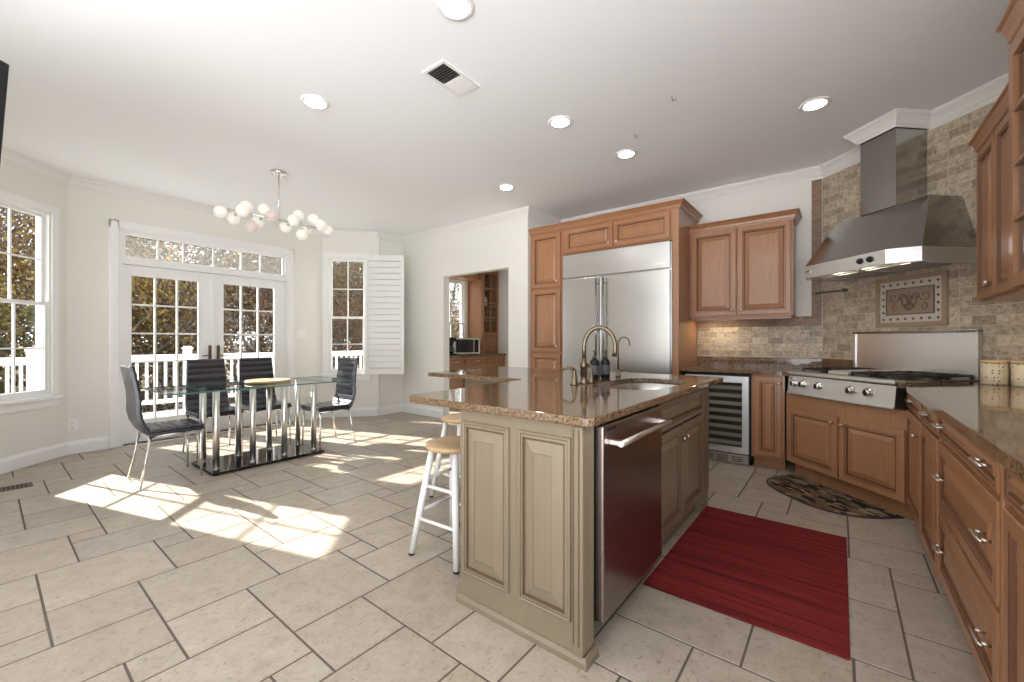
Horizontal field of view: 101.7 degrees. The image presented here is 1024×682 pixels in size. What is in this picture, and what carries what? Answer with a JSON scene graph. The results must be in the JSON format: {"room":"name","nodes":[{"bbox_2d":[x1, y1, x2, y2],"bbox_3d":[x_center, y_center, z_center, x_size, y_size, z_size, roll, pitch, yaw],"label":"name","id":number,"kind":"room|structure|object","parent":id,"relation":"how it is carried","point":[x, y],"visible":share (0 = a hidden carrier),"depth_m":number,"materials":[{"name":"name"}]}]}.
{"room":"kitchen","nodes":[
{"label":"kitchen","id":0,"kind":"room"},
{"bbox_2d":[0,160,66,457],"bbox_3d":[-4.636,-0.255,3.846,0.120,2.920,1.072,0,0,-7],"label":"wall","id":1,"kind":"structure","parent":0,"point":[23,431],"depth_m":4.11,"materials":[{"name":"white paint"}]},
{"bbox_2d":[0,189,63,414],"bbox_3d":[-4.611,-0.345,3.843,0.170,2.000,0.820,0,0,-7],"label":"window","id":2,"kind":"structure","parent":1,"relation":"in","point":[45,394],"depth_m":4.14,"materials":[{"name":"white paint"}]},
{"bbox_2d":[0,436,108,473],"bbox_3d":[-4.579,1.115,3.738,0.279,0.139,1.723,0,0,8],"label":"baseboard","id":3,"kind":"structure","parent":1,"relation":"attached to","point":[25,459],"depth_m":4.16,"materials":[{"name":"white paint"}]},
{"bbox_2d":[67,186,467,440],"bbox_3d":[-2.642,-0.255,6.977,0.120,2.920,6.600,0,0,38],"label":"wall","id":4,"kind":"structure","parent":0,"point":[89,213],"depth_m":4.57,"materials":[{"name":"white paint"}]},
{"bbox_2d":[123,264,211,443],"bbox_3d":[-4.113,0.150,5.039,0.111,2.030,0.870,0,0,38],"label":"door","id":5,"kind":"structure","parent":4,"relation":"in","point":[204,347],"depth_m":4.96,"materials":[{"name":"white paint"}]},
{"bbox_2d":[109,219,293,448],"bbox_3d":[-3.865,-0.080,5.401,0.146,2.530,1.980,0,0,38],"label":"trim","id":6,"kind":"structure","parent":4,"relation":"attached to","point":[116,227],"depth_m":4.86,"materials":[{"name":"white paint"}]},
{"bbox_2d":[123,232,284,276],"bbox_3d":[-3.868,-1.085,5.402,0.040,0.300,1.750,0,0,38],"label":"window","id":7,"kind":"structure","parent":4,"relation":"in","point":[183,243],"depth_m":5.29,"materials":[{"name":"white paint"}]},
{"bbox_2d":[211,274,284,431],"bbox_3d":[-3.584,0.150,5.712,0.111,2.030,0.907,0,0,38],"label":"door","id":8,"kind":"structure","parent":4,"relation":"in","point":[217,281],"depth_m":5.72,"materials":[{"name":"white paint"}]},
{"bbox_2d":[449,279,466,337],"bbox_3d":[-1.284,-0.595,8.663,0.170,1.500,0.930,0,0,38],"label":"window","id":9,"kind":"structure","parent":4,"relation":"in","point":[463,285],"depth_m":8.94,"materials":[{"name":"white paint"}]},
{"bbox_2d":[322,237,379,415],"bbox_3d":[-2.534,-0.255,6.594,0.860,2.920,0.120,0,0,-7],"label":"wall","id":10,"kind":"structure","parent":0,"point":[367,391],"depth_m":6.55,"materials":[{"name":"white paint"}]},
{"bbox_2d":[321,252,371,379],"bbox_3d":[-2.586,-0.380,6.563,0.740,1.990,0.170,0,0,-7],"label":"window","id":11,"kind":"structure","parent":10,"relation":"in","point":[328,258],"depth_m":6.51,"materials":[{"name":"white paint"}]},
{"bbox_2d":[363,255,403,373],"bbox_3d":[-2.011,-0.412,6.528,0.637,1.865,0.044,0,0,-2],"label":"plantation shutter","id":12,"kind":"object","parent":10,"relation":"attached to","point":[383,352],"visible":1,"depth_m":6.53,"materials":[{"name":"white paint"}]},
{"bbox_2d":[380,240,402,406],"bbox_3d":[-1.998,-0.255,6.858,0.120,2.920,0.610,0,0,38],"label":"wall","id":13,"kind":"structure","parent":0,"point":[391,385],"depth_m":6.79,"materials":[{"name":"white paint"}]},
{"bbox_2d":[403,216,532,414],"bbox_3d":[-0.773,-0.255,6.231,2.580,2.920,0.120,0,0,38],"label":"wall","id":14,"kind":"structure","parent":0,"point":[429,264],"depth_m":6.37,"materials":[{"name":"white paint"}]},
{"bbox_2d":[300,403,443,420],"bbox_3d":[-2.154,1.115,6.600,2.179,0.139,0.700,0,0,-5],"label":"baseboard","id":15,"kind":"structure","parent":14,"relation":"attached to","point":[390,409],"depth_m":6.55,"materials":[{"name":"white paint"}]},
{"bbox_2d":[1,72,1008,243],"bbox_3d":[-0.729,-1.665,3.392,7.320,0.100,5.830,0,0,38],"label":"trim","id":16,"kind":"structure","parent":14,"relation":"attached to","point":[898,117],"depth_m":4.36,"materials":[{"name":"white paint"}]},
{"bbox_2d":[0,408,983,681],"bbox_3d":[-0.611,1.245,3.534,7.330,0.120,9.400,0,0,38],"label":"floor","id":17,"kind":"structure","parent":0,"point":[300,569],"depth_m":1.98,"materials":[{"name":"tile"}]},
{"bbox_2d":[120,365,204,488],"bbox_3d":[-3.017,0.691,3.605,0.445,0.983,0.494,0,0,38],"label":"dining chair","id":18,"kind":"object","parent":17,"relation":"on","point":[131,383],"visible":1,"depth_m":3.47,"materials":[{"name":"black leather"}]},
{"bbox_2d":[182,359,243,458],"bbox_3d":[-3.198,0.691,4.462,0.494,0.983,0.445,0,0,38],"label":"dining chair","id":19,"kind":"object","parent":17,"relation":"on","point":[198,371],"visible":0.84,"depth_m":4.52,"materials":[{"name":"black leather"}]},
{"bbox_2d":[143,376,353,475],"bbox_3d":[-2.602,0.809,4.286,0.810,0.750,1.660,0,0,38],"label":"dining table","id":20,"kind":"object","parent":17,"relation":"on","point":[216,465],"visible":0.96,"depth_m":4.17,"materials":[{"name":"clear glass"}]},
{"bbox_2d":[244,378,291,383],"bbox_3d":[-2.570,0.421,4.400,0.434,0.026,0.434,0,0,38],"label":"round board","id":21,"kind":"object","parent":20,"relation":"on","point":[262,380],"visible":1,"depth_m":4.38,"materials":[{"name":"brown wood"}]},
{"bbox_2d":[239,357,291,441],"bbox_3d":[-2.889,0.691,4.855,0.494,0.983,0.445,0,0,38],"label":"dining chair","id":22,"kind":"object","parent":17,"relation":"on","point":[262,367],"visible":0.66,"depth_m":4.92,"materials":[{"name":"black leather"}]},
{"bbox_2d":[301,357,357,448],"bbox_3d":[-2.098,0.691,4.821,0.445,0.983,0.494,0,0,38],"label":"dining chair","id":23,"kind":"object","parent":17,"relation":"on","point":[344,397],"visible":0.94,"depth_m":4.87,"materials":[{"name":"black leather"}]},
{"bbox_2d":[408,436,460,574],"bbox_3d":[-0.328,0.877,2.357,0.364,0.615,0.364,0,0,34],"label":"bar stool","id":24,"kind":"object","parent":17,"relation":"on","point":[451,445],"visible":0.66,"depth_m":2.30,"materials":[{"name":"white wood"}]},
{"bbox_2d":[429,413,460,509],"bbox_3d":[-0.377,0.877,3.159,0.364,0.615,0.364,0,0,-44],"label":"bar stool","id":25,"kind":"object","parent":17,"relation":"on","point":[454,418],"visible":0.3,"depth_m":3.15,"materials":[{"name":"white wood"}]},
{"bbox_2d":[449,355,504,389],"bbox_3d":[-0.913,0.749,8.540,0.626,0.871,1.795,0,0,38],"label":"base cabinet","id":26,"kind":"object","parent":17,"relation":"on","point":[457,363],"visible":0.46,"depth_m":8.19,"materials":[{"name":"brown wood"}]},
{"bbox_2d":[449,353,505,357],"bbox_3d":[-0.936,0.292,8.538,0.628,0.038,1.825,0,0,38],"label":"countertop","id":27,"kind":"structure","parent":26,"relation":"on","point":[492,354],"depth_m":8.43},
{"bbox_2d":[453,338,479,354],"bbox_3d":[-0.971,0.105,8.497,0.560,0.335,0.348,0,0,-28],"label":"microwave","id":28,"kind":"object","parent":27,"relation":"on","point":[462,345],"visible":0.77,"depth_m":8.34,"materials":[{"name":"silver metal"}]},
{"bbox_2d":[468,271,498,353],"bbox_3d":[-0.626,-0.672,9.067,0.455,1.886,0.600,0,0,38],"label":"hutch","id":29,"kind":"object","parent":27,"relation":"on","point":[482,319],"visible":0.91,"depth_m":8.97,"materials":[{"name":"brown wood"}]},
{"bbox_2d":[531,231,564,368],"bbox_3d":[0.633,-0.096,5.532,0.485,2.559,0.742,0,0,38],"label":"pantry cabinet","id":30,"kind":"object","parent":17,"relation":"on","point":[547,279],"visible":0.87,"depth_m":5.25,"materials":[{"name":"brown wood"}]},
{"bbox_2d":[456,379,708,671],"bbox_3d":[0.125,0.748,2.818,1.872,0.873,1.915,0,0,38],"label":"kitchen island","id":31,"kind":"object","parent":17,"relation":"on","point":[527,485],"visible":0.8,"depth_m":1.70,"materials":[{"name":"beige paint"}]},
{"bbox_2d":[409,366,722,426],"bbox_3d":[0.094,0.333,2.954,2.136,0.124,2.140,0,0,38],"label":"island countertop","id":32,"kind":"structure","parent":31,"relation":"on","point":[539,394],"depth_m":2.11,"materials":[{"name":"brown stone"}]},
{"bbox_2d":[563,325,616,384],"bbox_3d":[0.509,0.087,2.608,0.284,0.368,0.280,0,0,38],"label":"kitchen faucet","id":33,"kind":"object","parent":32,"relation":"on","point":[584,365],"visible":1,"depth_m":2.63,"materials":[{"name":"brown metal"}]},
{"bbox_2d":[600,350,609,377],"bbox_3d":[0.682,0.168,3.038,0.075,0.206,0.069,0,0,38],"label":"soap bottle","id":34,"kind":"object","parent":32,"relation":"on","point":[605,363],"visible":1,"depth_m":3.01,"materials":[{"name":"black plastic"}]},
{"bbox_2d":[602,383,677,389],"bbox_3d":[0.833,0.402,2.685,0.460,0.191,0.828,0,0,38],"label":"undermount sink","id":35,"kind":"object","parent":32,"relation":"in","point":[627,386],"visible":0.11,"depth_m":3.02,"materials":[{"name":"silver metal"}]},
{"bbox_2d":[563,241,671,374],"bbox_3d":[1.318,0.071,4.946,1.291,2.223,0.756,0,0,38],"label":"refrigerator","id":36,"kind":"object","parent":17,"relation":"on","point":[627,291],"visible":0.63,"depth_m":4.62,"materials":[{"name":"silver metal"}]},
{"bbox_2d":[563,210,671,255],"bbox_3d":[1.340,-1.212,4.975,1.315,0.325,0.742,0,0,38],"label":"upper cabinet","id":37,"kind":"object","parent":36,"relation":"on","point":[654,227],"visible":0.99,"depth_m":4.66,"materials":[{"name":"brown wood"}]},
{"bbox_2d":[528,198,702,235],"bbox_3d":[1.201,-1.400,5.086,1.930,0.080,0.760,0,0,38],"label":"crown molding","id":38,"kind":"structure","parent":37,"relation":"on","point":[683,204],"depth_m":4.66,"materials":[{"name":"brown wood"}]},
{"bbox_2d":[594,405,671,622],"bbox_3d":[0.335,0.750,1.998,0.667,0.866,0.663,0,0,38],"label":"dishwasher","id":39,"kind":"object","parent":17,"relation":"on","point":[628,448],"visible":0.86,"depth_m":1.72,"materials":[{"name":"silver"}]},
{"bbox_2d":[672,208,696,374],"bbox_3d":[1.899,-0.088,4.568,0.063,2.544,0.692,0,0,38],"label":"end panel","id":40,"kind":"object","parent":17,"relation":"on","point":[684,330],"visible":0.64,"depth_m":4.35,"materials":[{"name":"brown wood"}]},
{"bbox_2d":[685,371,753,464],"bbox_3d":[2.196,0.752,4.348,0.600,0.859,0.620,0,0,38],"label":"wine cooler","id":41,"kind":"object","parent":17,"relation":"on","point":[730,400],"visible":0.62,"depth_m":4.05,"materials":[{"name":"silver metal"}]},
{"bbox_2d":[709,385,741,389],"bbox_3d":[2.027,0.453,4.133,0.450,0.036,0.018,0,0,38],"label":"shelf","id":42,"kind":"object","parent":41,"relation":"attached to","point":[714,387],"depth_m":4.08,"materials":[{"name":"brown"}]},
{"bbox_2d":[709,392,741,397],"bbox_3d":[2.027,0.529,4.133,0.450,0.036,0.018,0,0,38],"label":"shelf","id":43,"kind":"object","parent":41,"relation":"attached to","point":[711,394],"depth_m":4.08,"materials":[{"name":"brown"}]},
{"bbox_2d":[709,400,741,405],"bbox_3d":[2.027,0.605,4.133,0.450,0.036,0.018,0,0,38],"label":"shelf","id":44,"kind":"object","parent":41,"relation":"attached to","point":[711,402],"depth_m":4.08,"materials":[{"name":"brown"}]},
{"bbox_2d":[709,407,741,413],"bbox_3d":[2.027,0.681,4.133,0.450,0.036,0.018,0,0,38],"label":"shelf","id":45,"kind":"object","parent":41,"relation":"attached to","point":[712,410],"depth_m":4.09,"materials":[{"name":"brown"}]},
{"bbox_2d":[709,415,741,421],"bbox_3d":[2.027,0.757,4.133,0.450,0.036,0.018,0,0,38],"label":"shelf","id":46,"kind":"object","parent":41,"relation":"attached to","point":[715,418],"depth_m":4.08,"materials":[{"name":"brown"}]},
{"bbox_2d":[709,422,741,429],"bbox_3d":[2.027,0.833,4.133,0.450,0.036,0.018,0,0,38],"label":"shelf","id":47,"kind":"object","parent":41,"relation":"attached to","point":[712,425],"depth_m":4.08,"materials":[{"name":"brown"}]},
{"bbox_2d":[709,430,741,437],"bbox_3d":[2.027,0.909,4.133,0.450,0.036,0.018,0,0,38],"label":"shelf","id":48,"kind":"object","parent":41,"relation":"attached to","point":[714,433],"depth_m":4.08,"materials":[{"name":"brown"}]},
{"bbox_2d":[709,438,741,445],"bbox_3d":[2.027,0.985,4.133,0.450,0.036,0.018,0,0,38],"label":"shelf","id":49,"kind":"object","parent":41,"relation":"attached to","point":[720,441],"depth_m":4.08,"materials":[{"name":"brown"}]},
{"bbox_2d":[709,449,748,464],"bbox_3d":[2.020,1.129,4.124,0.570,0.088,0.044,0,0,38],"label":"vent grille","id":50,"kind":"object","parent":41,"relation":"attached to","point":[715,454],"depth_m":4.03,"materials":[{"name":"silver"}]},
{"bbox_2d":[680,356,852,375],"bbox_3d":[2.482,0.241,4.110,1.414,0.136,0.726,0,0,38],"label":"countertop","id":51,"kind":"structure","parent":41,"relation":"on","point":[718,364],"depth_m":4.25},
{"bbox_2d":[643,506,849,660],"bbox_3d":[1.319,1.180,2.261,0.782,0.009,1.215,0,0,38],"label":"area rug","id":52,"kind":"object","parent":17,"relation":"on","point":[786,580],"visible":1,"depth_m":2.09,"materials":[{"name":"fabric"}]},
{"bbox_2d":[752,374,788,469],"bbox_3d":[2.530,0.748,4.064,0.262,0.873,0.652,0,0,38],"label":"base cabinet","id":53,"kind":"object","parent":17,"relation":"on","point":[768,391],"visible":0.98,"depth_m":3.83,"materials":[{"name":"brown wood"}]},
{"bbox_2d":[766,474,904,518],"bbox_3d":[2.336,1.180,3.206,0.470,0.009,0.910,0,0,-7],"label":"floor mat","id":54,"kind":"object","parent":17,"relation":"on","point":[804,490],"visible":1,"depth_m":3.11,"materials":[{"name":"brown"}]},
{"bbox_2d":[786,392,913,520],"bbox_3d":[2.793,0.822,3.250,0.652,0.724,1.045,0,0,-7],"label":"base cabinet","id":55,"kind":"object","parent":17,"relation":"on","point":[858,451],"visible":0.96,"depth_m":3.10,"materials":[{"name":"brown wood"}]},
{"bbox_2d":[787,329,982,409],"bbox_3d":[2.803,0.189,3.256,0.725,0.537,0.922,0,0,-7],"label":"gas rangetop","id":56,"kind":"object","parent":55,"relation":"on","point":[881,359],"visible":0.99,"depth_m":3.15,"materials":[{"name":"silver metal"}]},
{"bbox_2d":[905,393,924,535],"bbox_3d":[2.603,0.748,2.294,0.646,0.873,0.605,0,0,38],"label":"base cabinet","id":57,"kind":"object","parent":17,"relation":"on","point":[914,421],"visible":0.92,"depth_m":2.42,"materials":[{"name":"brown wood"}]},
{"bbox_2d":[918,403,938,576],"bbox_3d":[2.262,0.748,1.861,0.646,0.873,0.493,0,0,38],"label":"base cabinet","id":58,"kind":"object","parent":17,"relation":"on","point":[929,434],"visible":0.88,"depth_m":2.01,"materials":[{"name":"brown wood"}]},
{"bbox_2d":[931,417,1012,681],"bbox_3d":[1.823,0.748,1.303,0.646,0.873,0.923,0,0,38],"label":"base cabinet","id":59,"kind":"object","parent":17,"relation":"on","point":[972,503],"visible":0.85,"depth_m":1.35,"materials":[{"name":"brown wood"}]},
{"bbox_2d":[898,368,1023,480],"bbox_3d":[1.995,0.241,1.496,0.688,0.136,3.620,0,0,38],"label":"countertop","id":60,"kind":"structure","parent":59,"relation":"on","point":[991,417],"depth_m":1.64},
{"bbox_2d":[979,360,1009,384],"bbox_3d":[3.037,0.196,2.624,0.128,0.152,0.128,0,0,38],"label":"canister","id":61,"kind":"object","parent":60,"relation":"on","point":[992,372],"visible":0.98,"depth_m":2.58,"materials":[{"name":"beige ceramic"}]},
{"bbox_2d":[1010,361,1023,386],"bbox_3d":[3.076,0.196,2.491,0.128,0.152,0.128,0,0,38],"label":"canister","id":62,"kind":"object","parent":60,"relation":"on","point":[1017,367],"visible":1,"depth_m":2.49,"materials":[{"name":"beige ceramic"}]},
{"bbox_2d":[1003,466,1023,681],"bbox_3d":[1.324,0.748,0.669,0.646,0.873,0.688,0,0,38],"label":"base cabinet","id":63,"kind":"object","parent":17,"relation":"on","point":[1013,486],"visible":0.92,"depth_m":1.05,"materials":[{"name":"brown wood"}]},
{"bbox_2d":[498,270,507,366],"bbox_3d":[0.654,-0.255,8.531,3.140,2.920,0.120,0,0,38],"label":"wall","id":64,"kind":"structure","parent":0,"point":[503,274],"depth_m":9.12,"materials":[{"name":"white paint"}]},
{"bbox_2d":[0,0,1010,236],"bbox_3d":[-0.646,-1.775,3.530,7.620,0.120,9.750,0,0,38],"label":"ceiling","id":65,"kind":"structure","parent":0,"point":[198,101],"depth_m":2.87,"materials":[{"name":"white paint"}]},
{"bbox_2d":[213,169,332,239],"bbox_3d":[-2.361,-1.381,4.236,0.322,0.667,1.135,0,0,38],"label":"chandelier","id":66,"kind":"object","parent":65,"relation":"hanging from","point":[242,210],"visible":1,"depth_m":4.15,"materials":[{"name":"glass"}]},
{"bbox_2d":[300,94,329,109],"bbox_3d":[-1.411,-1.710,2.993,0.196,0.010,0.196,0,0,38],"label":"recessed light","id":67,"kind":"object","parent":65,"relation":"in","point":[316,102],"visible":1,"depth_m":2.98,"materials":[{"name":"white"}]},
{"bbox_2d":[422,59,479,96],"bbox_3d":[-0.393,-1.710,2.727,0.200,0.008,0.330,0,0,38],"label":"ceiling vent","id":68,"kind":"object","parent":65,"relation":"in","point":[443,73],"visible":1,"depth_m":2.71,"materials":[{"name":"white paint"}]},
{"bbox_2d":[436,0,474,20],"bbox_3d":[-0.289,-1.710,2.136,0.196,0.010,0.196,0,0,38],"label":"recessed light","id":69,"kind":"object","parent":65,"relation":"in","point":[453,10],"visible":1,"depth_m":2.14,"materials":[{"name":"glass"}]},
{"bbox_2d":[548,115,572,128],"bbox_3d":[0.379,-1.710,3.264,0.196,0.010,0.196,0,0,38],"label":"recessed light","id":70,"kind":"object","parent":65,"relation":"in","point":[560,121],"visible":1,"depth_m":3.25,"materials":[{"name":"white"}]},
{"bbox_2d":[615,149,636,158],"bbox_3d":[1.046,-1.710,3.821,0.196,0.010,0.196,0,0,38],"label":"recessed light","id":71,"kind":"object","parent":65,"relation":"in","point":[626,153],"visible":1,"depth_m":3.80,"materials":[{"name":"white"}]},
{"bbox_2d":[799,96,831,111],"bbox_3d":[2.193,-1.710,3.017,0.196,0.010,0.196,0,0,38],"label":"recessed light","id":72,"kind":"object","parent":65,"relation":"in","point":[817,103],"visible":1,"depth_m":3.00,"materials":[{"name":"white"}]},
{"bbox_2d":[680,177,822,358],"bbox_3d":[1.927,-0.255,5.087,3.080,2.920,0.120,0,0,38],"label":"wall","id":73,"kind":"structure","parent":0,"point":[798,194],"depth_m":4.27,"materials":[{"name":"white paint"}]},
{"bbox_2d":[688,208,801,320],"bbox_3d":[2.423,-0.735,4.372,0.999,1.030,0.380,0,0,38],"label":"upper cabinet","id":74,"kind":"object","parent":73,"relation":"attached to","point":[742,268],"visible":1,"depth_m":4.24,"materials":[{"name":"brown wood"}]},
{"bbox_2d":[697,326,821,358],"bbox_3d":[2.604,0.011,4.472,1.160,0.323,0.009,0,0,38],"label":"backsplash","id":75,"kind":"structure","parent":73,"relation":"attached to","point":[784,341],"depth_m":4.41,"materials":[{"name":"stone"}]},
{"bbox_2d":[697,179,821,327],"bbox_3d":[2.602,-0.875,4.471,1.158,1.447,0.012,0,0,38],"label":"backsplash border","id":76,"kind":"structure","parent":73,"relation":"attached to","point":[815,319],"depth_m":4.16,"materials":[{"name":"stone"}]},
{"bbox_2d":[823,99,996,177],"bbox_3d":[3.225,-0.255,3.313,0.120,2.920,1.624,0,0,-7],"label":"wall","id":77,"kind":"structure","parent":0,"point":[995,99],"depth_m":3.05,"materials":[{"name":"white paint"}]},
{"bbox_2d":[805,127,976,281],"bbox_3d":[2.853,-1.127,3.289,0.617,1.173,0.944,0,0,-7],"label":"range hood","id":78,"kind":"object","parent":77,"relation":"attached to","point":[899,227],"visible":1,"depth_m":3.16,"materials":[{"name":"silver metal"}]},
{"bbox_2d":[823,101,1023,367],"bbox_3d":[3.158,-0.713,3.327,0.009,1.771,1.573,0,0,-7],"label":"backsplash","id":79,"kind":"structure","parent":77,"relation":"attached to","point":[951,162],"depth_m":3.06,"materials":[{"name":"stone"}]},
{"bbox_2d":[875,270,948,327],"bbox_3d":[3.147,-0.318,3.305,0.017,0.405,0.530,0,0,-7],"label":"tile medallion","id":80,"kind":"object","parent":79,"relation":"attached to","point":[922,299],"visible":1,"depth_m":3.27,"materials":[{"name":"tile"}]},
{"bbox_3d":[-3.928,-0.255,2.123,2.600,2.920,0.120,0,0,38],"label":"wall","id":81,"kind":"structure","parent":0,"visible":0},
{"bbox_2d":[0,60,8,161],"bbox_3d":[-2.730,-0.942,1.799,1.118,0.500,0.179,0,0,-4],"label":"television","id":82,"kind":"object","parent":81,"relation":"attached to","point":[4,67],"visible":1,"depth_m":1.79,"materials":[{"name":"black plastic"}]},
{"bbox_3d":[2.244,-0.255,1.155,0.120,2.920,3.430,0,0,38],"label":"wall","id":83,"kind":"structure","parent":0,"visible":0},
{"bbox_2d":[968,82,1023,301],"bbox_3d":[2.690,-0.718,2.132,0.377,0.975,0.773,0,0,38],"label":"upper cabinet","id":84,"kind":"object","parent":83,"relation":"attached to","point":[990,140],"visible":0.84,"depth_m":2.20,"materials":[{"name":"brown wood"}]},
{"bbox_2d":[996,0,1023,290],"bbox_3d":[2.144,-0.858,1.456,0.400,1.255,1.050,0,0,38],"label":"display cabinet","id":85,"kind":"object","parent":83,"relation":"attached to","point":[1011,25],"visible":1,"depth_m":1.88,"materials":[{"name":"brown wood"}]},
{"label":"outside","id":86,"kind":"structure","parent":0,"visible":0},
{"bbox_2d":[0,343,362,405],"bbox_3d":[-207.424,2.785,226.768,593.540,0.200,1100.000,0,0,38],"label":"ground","id":87,"kind":"structure","parent":86,"point":[228,376],"depth_m":43.08,"materials":[{"name":"brown plant"}]},
{"bbox_2d":[0,232,34,380],"bbox_3d":[-10.677,-0.114,6.999,4.735,5.644,5.233,0,0,12],"label":"autumn tree","id":88,"kind":"object","parent":87,"relation":"on","point":[14,249],"visible":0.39,"depth_m":8.25,"materials":[{"name":"brown plant"}]},
{"bbox_2d":[0,238,34,354],"bbox_3d":[-12.449,-0.337,9.193,5.650,6.094,5.112,0,0,36],"label":"autumn tree","id":89,"kind":"object","parent":87,"relation":"on","point":[5,239],"visible":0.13,"depth_m":9.10,"materials":[{"name":"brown plant"}]},
{"bbox_2d":[0,207,171,368],"bbox_3d":[-13.903,-1.440,12.208,6.381,8.342,6.796,0,0,35],"label":"autumn tree","id":90,"kind":"object","parent":87,"relation":"on","point":[18,218],"visible":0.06,"depth_m":11.01,"materials":[{"name":"orange plant"}]},
{"bbox_2d":[0,264,179,393],"bbox_3d":[-9.694,0.353,8.478,4.221,4.690,5.021,0,0,-24],"label":"autumn tree","id":91,"kind":"object","parent":87,"relation":"on","point":[3,342],"visible":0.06,"depth_m":7.77,"materials":[{"name":"brown plant"}]},
{"bbox_2d":[0,212,243,383],"bbox_3d":[-10.716,-0.762,10.697,6.444,6.951,5.831,0,0,-35],"label":"autumn tree","id":92,"kind":"object","parent":87,"relation":"on","point":[31,236],"visible":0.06,"depth_m":10.14,"materials":[{"name":"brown plant"}]},
{"bbox_2d":[0,206,252,342],"bbox_3d":[-17.590,-3.171,17.510,10.949,11.811,9.907,0,0,26],"label":"autumn tree","id":93,"kind":"object","parent":87,"relation":"on","point":[23,225],"visible":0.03,"depth_m":16.15,"materials":[{"name":"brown plant"}]},
{"bbox_2d":[0,243,261,412],"bbox_3d":[-8.614,0.010,10.027,4.526,5.396,5.002,0,0,29],"label":"autumn tree","id":94,"kind":"object","parent":87,"relation":"on","point":[143,298],"visible":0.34,"depth_m":9.61,"materials":[{"name":"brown plant"}]},
{"bbox_2d":[27,236,272,408],"bbox_3d":[-10.015,-0.805,12.148,5.750,7.059,5.399,0,0,42],"label":"autumn tree","id":95,"kind":"object","parent":87,"relation":"on","point":[237,291],"visible":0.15,"depth_m":11.81,"materials":[{"name":"orange plant"}]},
{"bbox_2d":[139,361,234,411],"bbox_3d":[-7.208,1.575,9.117,3.074,2.294,3.040,0,0,-36],"label":"shrub","id":96,"kind":"object","parent":87,"relation":"on","point":[180,375],"visible":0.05,"depth_m":8.98,"materials":[{"name":"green plant"}]},
{"bbox_2d":[126,235,270,406],"bbox_3d":[-11.146,-1.302,13.853,6.082,8.034,6.987,0,0,16],"label":"autumn tree","id":97,"kind":"object","parent":87,"relation":"on","point":[128,239],"visible":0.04,"depth_m":13.40,"materials":[{"name":"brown plant"}]},
{"bbox_2d":[126,236,272,340],"bbox_3d":[-13.744,-3.691,19.313,11.174,12.849,9.727,0,0,-40],"label":"autumn tree","id":98,"kind":"object","parent":87,"relation":"on","point":[133,236],"visible":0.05,"depth_m":18.18,"materials":[{"name":"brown plant"}]},
{"bbox_2d":[130,237,272,398],"bbox_3d":[-7.418,-0.115,10.417,4.906,5.642,4.271,0,0,35],"label":"autumn tree","id":99,"kind":"object","parent":87,"relation":"on","point":[182,289],"visible":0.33,"depth_m":9.81,"materials":[{"name":"brown plant"}]},
{"bbox_2d":[150,249,280,403],"bbox_3d":[-10.686,-1.052,16.287,6.988,7.537,6.322,0,0,23],"label":"autumn tree","id":100,"kind":"object","parent":87,"relation":"on","point":[198,250],"visible":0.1,"depth_m":15.88,"materials":[{"name":"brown plant"}]},
{"bbox_2d":[220,249,362,349],"bbox_3d":[-8.561,-1.912,18.077,7.013,9.264,8.056,0,0,39],"label":"autumn tree","id":101,"kind":"object","parent":87,"relation":"on","point":[360,265],"visible":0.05,"depth_m":17.61,"materials":[{"name":"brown plant"}]},
{"bbox_2d":[224,251,359,351],"bbox_3d":[-7.628,-0.791,14.024,5.302,7.004,6.091,0,0,-5],"label":"autumn tree","id":102,"kind":"object","parent":87,"relation":"on","point":[276,260],"visible":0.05,"depth_m":12.59,"materials":[{"name":"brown plant"}]},
{"bbox_2d":[225,254,362,373],"bbox_3d":[-6.501,-0.201,12.947,4.755,5.837,4.465,0,0,-19],"label":"autumn tree","id":103,"kind":"object","parent":87,"relation":"on","point":[338,339],"visible":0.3,"depth_m":12.90,"materials":[{"name":"brown plant"}]},
{"bbox_2d":[226,260,362,364],"bbox_3d":[-6.918,-0.761,15.300,5.829,6.949,6.442,0,0,35],"label":"autumn tree","id":104,"kind":"object","parent":87,"relation":"on","point":[335,279],"visible":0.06,"depth_m":14.43,"materials":[{"name":"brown plant"}]},
{"bbox_2d":[332,262,362,367],"bbox_3d":[-5.332,-0.420,15.040,4.737,6.258,5.442,0,0,-14],"label":"autumn tree","id":105,"kind":"object","parent":87,"relation":"on","point":[345,266],"visible":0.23,"depth_m":14.48,"materials":[{"name":"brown plant"}]},
{"bbox_2d":[333,262,362,365],"bbox_3d":[-7.369,-1.038,20.318,6.298,7.508,6.960,0,0,-9],"label":"autumn tree","id":106,"kind":"object","parent":87,"relation":"on","point":[343,275],"visible":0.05,"depth_m":19.96,"materials":[{"name":"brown plant"}]},
{"bbox_2d":[334,262,457,313],"bbox_3d":[-4.648,-0.763,17.083,6.042,6.948,5.260,0,0,-44],"label":"autumn tree","id":107,"kind":"object","parent":87,"relation":"on","point":[338,262],"visible":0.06,"depth_m":15.56,"materials":[{"name":"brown plant"}]},
{"bbox_2d":[449,288,459,337],"bbox_3d":[-2.385,0.208,17.299,4.191,4.996,4.632,0,0,-8],"label":"autumn tree","id":108,"kind":"object","parent":87,"relation":"on","point":[453,326],"visible":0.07,"depth_m":17.07,"materials":[{"name":"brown plant"}]},
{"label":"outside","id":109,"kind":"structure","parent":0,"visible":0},
{"bbox_2d":[123,403,279,446],"bbox_3d":[-5.159,1.325,6.348,3.040,0.160,10.000,0,0,38],"label":"floor","id":110,"kind":"structure","parent":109,"point":[180,411],"depth_m":7.16,"materials":[{"name":"grey"}]},
{"bbox_2d":[0,346,362,410],"bbox_3d":[-6.087,0.667,7.142,0.140,1.154,9.700,0,0,38],"label":"deck railing","id":111,"kind":"object","parent":110,"relation":"on","point":[29,360],"visible":0.2,"depth_m":7.16,"materials":[{"name":"white paint"}]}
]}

